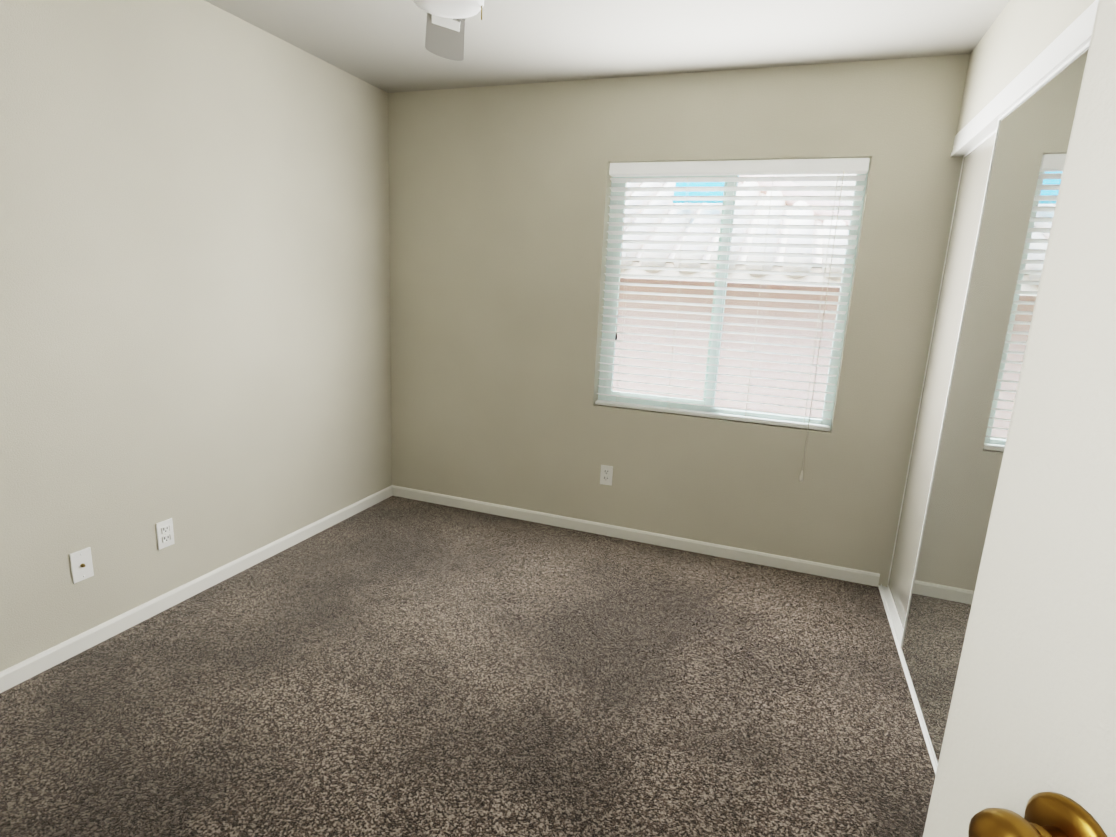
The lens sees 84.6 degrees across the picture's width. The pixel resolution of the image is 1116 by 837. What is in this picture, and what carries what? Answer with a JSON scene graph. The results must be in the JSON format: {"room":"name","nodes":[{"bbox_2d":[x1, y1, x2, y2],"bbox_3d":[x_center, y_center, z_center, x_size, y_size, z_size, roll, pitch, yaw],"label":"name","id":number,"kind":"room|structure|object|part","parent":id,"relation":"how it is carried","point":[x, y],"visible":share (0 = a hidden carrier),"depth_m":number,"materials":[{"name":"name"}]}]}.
{"room":"empty bedroom","nodes":[
{"label":"empty bedroom","id":0,"kind":"room"},
{"bbox_2d":[0,0,391,671],"bbox_3d":[-1.680,-0.371,2.202,0.150,2.400,3.690,7,13,19],"label":"wall","id":1,"kind":"structure","parent":0,"point":[194,278],"depth_m":2.41,"materials":[{"name":"paint"}]},
{"bbox_2d":[69,547,93,583],"bbox_3d":[-1.705,0.527,2.202,0.016,0.114,0.070,7,13,19],"label":"outlet","id":2,"kind":"object","parent":1,"relation":"attached to","point":[81,565],"visible":1,"depth_m":2.20,"materials":[{"name":"white plastic"}]},
{"bbox_2d":[156,518,174,549],"bbox_3d":[-1.597,0.470,2.498,0.009,0.114,0.070,7,13,19],"label":"electrical outlet","id":3,"kind":"object","parent":1,"relation":"attached to","point":[165,533],"visible":1,"depth_m":2.49,"materials":[{"name":"white plastic"}]},
{"bbox_2d":[0,485,392,692],"bbox_3d":[-1.665,0.780,2.411,0.012,0.066,3.420,7,13,19],"label":"baseboard","id":4,"kind":"structure","parent":1,"relation":"attached to","point":[27,669],"depth_m":2.52,"materials":[{"name":"white wood"}]},
{"bbox_2d":[0,496,935,836],"bbox_3d":[-0.299,1.192,1.271,3.720,0.120,5.020,7,13,19],"label":"floor","id":5,"kind":"structure","parent":0,"point":[394,666],"depth_m":2.06,"materials":[{"name":"carpet"}]},
{"bbox_2d":[878,0,1098,774],"bbox_3d":[1.607,0.021,1.883,0.625,2.084,1.839,7,13,19],"label":"closet","id":6,"kind":"object","parent":5,"relation":"on","point":[1011,142],"visible":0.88,"depth_m":1.96,"materials":[{"name":"white"}]},
{"bbox_3d":[1.468,0.909,2.586,0.020,0.009,0.930,7,13,19],"label":"door rail","id":7,"kind":"part","parent":6,"relation":"part of","materials":[{"name":"white"}]},
{"bbox_3d":[1.226,1.016,2.042,0.020,0.009,0.922,7,13,19],"label":"door rail","id":8,"kind":"part","parent":6,"relation":"part of","materials":[{"name":"white"}]},
{"bbox_2d":[888,133,995,628],"bbox_3d":[1.511,-0.057,2.376,0.005,1.969,0.930,7,13,19],"label":"closet door","id":9,"kind":"structure","parent":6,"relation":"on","point":[976,161],"depth_m":2.58,"materials":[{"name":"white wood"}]},
{"bbox_3d":[1.562,-1.021,2.163,0.020,0.009,0.930,7,13,19],"label":"door rail","id":10,"kind":"part","parent":6,"relation":"part of","materials":[{"name":"white"}]},
{"bbox_3d":[1.321,-0.914,1.619,0.020,0.009,0.922,7,13,19],"label":"door rail","id":11,"kind":"part","parent":6,"relation":"part of","materials":[{"name":"white"}]},
{"bbox_2d":[205,0,1009,92],"bbox_3d":[-0.178,-1.267,0.733,3.720,0.120,5.020,7,13,19],"label":"ceiling","id":12,"kind":"structure","parent":0,"point":[379,44],"depth_m":2.52,"materials":[{"name":"grey paint"}]},
{"bbox_2d":[413,0,483,60],"bbox_3d":[-0.186,-1.249,1.630,0.952,0.300,1.063,7,13,19],"label":"fan","id":13,"kind":"object","parent":12,"relation":"hanging from","point":[445,30],"visible":1,"depth_m":1.95,"materials":[{"name":"white plastic"}]},
{"label":"blade","id":14,"kind":"part","parent":13,"relation":"part of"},
{"bbox_2d":[388,54,969,586],"bbox_3d":[0.559,-0.493,3.258,3.620,2.400,0.150,7,13,19],"label":"wall","id":15,"kind":"structure","parent":0,"point":[499,203],"depth_m":3.24,"materials":[{"name":"paint"}]},
{"bbox_2d":[600,465,612,485],"bbox_3d":[0.271,0.319,3.443,0.070,0.114,0.009,7,13,19],"label":"electrical outlet","id":16,"kind":"object","parent":15,"relation":"attached to","point":[606,474],"visible":1,"depth_m":3.44,"materials":[{"name":"white plastic"}]},
{"bbox_2d":[392,485,879,586],"bbox_3d":[0.255,0.633,3.510,2.850,0.066,0.012,7,13,19],"label":"baseboard","id":17,"kind":"structure","parent":15,"relation":"attached to","point":[795,564],"depth_m":3.41,"materials":[{"name":"white wood"}]},
{"bbox_2d":[598,161,869,428],"bbox_3d":[0.833,-0.638,3.163,1.220,1.270,0.061,7,13,19],"label":"window","id":18,"kind":"structure","parent":15,"relation":"in","point":[831,371],"depth_m":3.17,"materials":[{"name":"white plastic"}]},
{"bbox_3d":[0.283,-0.708,3.360,0.045,1.270,0.055,7,13,19],"label":"frame","id":19,"kind":"part","parent":18,"relation":"part of","materials":[{"name":"white plastic"}]},
{"bbox_3d":[0.313,-0.699,3.325,0.035,1.180,0.020,7,13,19],"label":"window sash","id":20,"kind":"part","parent":18,"relation":"part of","materials":[{"name":"white plastic"}]},
{"bbox_3d":[0.543,-0.108,3.356,0.515,0.035,0.020,7,13,19],"label":"window sash","id":21,"kind":"part","parent":18,"relation":"part of","materials":[{"name":"white plastic"}]},
{"bbox_3d":[0.569,-0.666,3.230,0.515,1.110,0.004,7,13,19],"label":"glass","id":22,"kind":"part","parent":18,"relation":"part of","materials":[{"name":"clear glass"}]},
{"bbox_3d":[0.598,-1.225,3.112,0.515,0.035,0.020,7,13,19],"label":"window sash","id":23,"kind":"part","parent":18,"relation":"part of","materials":[{"name":"white plastic"}]},
{"bbox_3d":[0.804,-0.041,3.297,1.130,0.045,0.055,7,13,19],"label":"frame","id":24,"kind":"part","parent":18,"relation":"part of","materials":[{"name":"white plastic"}]},
{"bbox_3d":[0.828,-0.634,3.143,0.035,1.180,0.020,7,13,19],"label":"window sash","id":25,"kind":"part","parent":18,"relation":"part of","materials":[{"name":"white plastic"}]},
{"bbox_2d":[595,158,869,481],"bbox_3d":[0.798,-0.493,3.116,1.204,1.528,0.086,7,13,19],"label":"window blind","id":26,"kind":"object","parent":18,"relation":"attached to","point":[838,166],"visible":0.92,"depth_m":3.05,"materials":[{"name":"white plastic"}]},
{"bbox_3d":[1.256,-0.426,2.920,0.004,1.420,0.004,7,13,19],"label":"cord pull","id":27,"kind":"part","parent":26,"relation":"part of","materials":[{"name":"beige"}]},
{"bbox_3d":[1.113,-0.604,3.070,0.535,1.180,0.004,7,13,19],"label":"glass","id":28,"kind":"part","parent":18,"relation":"part of","materials":[{"name":"clear glass"}]},
{"bbox_3d":[1.384,-0.569,2.972,0.045,1.270,0.055,7,13,19],"label":"frame","id":29,"kind":"part","parent":18,"relation":"part of","materials":[{"name":"white plastic"}]},
{"bbox_2d":[956,0,1094,133],"bbox_3d":[1.435,-1.179,1.708,0.120,0.315,1.840,7,13,19],"label":"wall","id":30,"kind":"structure","parent":0,"point":[1018,37],"depth_m":2.02,"materials":[{"name":"paint"}]},
{"bbox_3d":[0.545,0.285,-0.295,0.120,2.400,2.760,7,13,19],"label":"wall","id":31,"kind":"structure","parent":0,"visible":0},
{"bbox_2d":[923,0,1115,836],"bbox_3d":[0.335,0.376,0.079,0.091,2.018,0.760,0,13,-13],"label":"door","id":32,"kind":"structure","parent":31,"relation":"in","point":[1032,711],"depth_m":0.35,"materials":[{"name":"white paint"}]},
{"bbox_3d":[0.260,0.237,0.337,0.056,0.049,0.049,0,13,-13],"label":"door knob","id":33,"kind":"part","parent":32,"relation":"part of","materials":[{"name":"gold metal"}]},
{"label":"outside","id":34,"kind":"structure","parent":0,"visible":0},
{"bbox_3d":[3.230,-0.182,9.924,16.000,0.100,13.850,7,13,19],"label":"ground","id":35,"kind":"structure","parent":34,"visible":0},
{"bbox_2d":[612,261,839,417],"bbox_3d":[1.869,-0.504,5.942,16.000,2.100,0.200,7,13,19],"label":"exterior wall","id":36,"kind":"structure","parent":35,"relation":"on","point":[764,365],"depth_m":5.88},
{"bbox_2d":[621,175,847,280],"bbox_3d":[-0.207,-2.858,7.844,8.330,1.939,4.390,7,13,19],"label":"roof","id":37,"kind":"structure","parent":36,"relation":"on","point":[739,230],"depth_m":5.63,"materials":[{"name":"tile"}]},
{"bbox_3d":[1.459,-2.298,6.044,0.600,0.380,0.040,7,-15,19],"label":"panel","id":38,"kind":"part","parent":37,"relation":"part of","materials":[{"name":"clear glass"}]},
{"bbox_2d":[620,261,840,287],"bbox_3d":[-0.973,-1.552,6.136,8.300,0.150,0.030,7,13,19],"label":"fascia","id":39,"kind":"object","parent":37,"relation":"attached to","point":[767,276],"depth_m":5.24,"materials":[{"name":"paint"}]},
{"bbox_2d":[739,175,850,224],"bbox_3d":[2.465,-2.580,6.891,0.234,1.949,5.107,0,13,-11],"label":"cap","id":40,"kind":"object","parent":37,"relation":"on","point":[815,203],"depth_m":6.21,"materials":[{"name":"white"}]},
{"bbox_2d":[776,174,855,205],"bbox_3d":[4.141,-4.443,10.983,20.000,7.850,0.300,7,13,19],"label":"house","id":41,"kind":"structure","parent":35,"relation":"on","point":[826,183],"depth_m":10.67,"materials":[{"name":"paint"}]}
]}

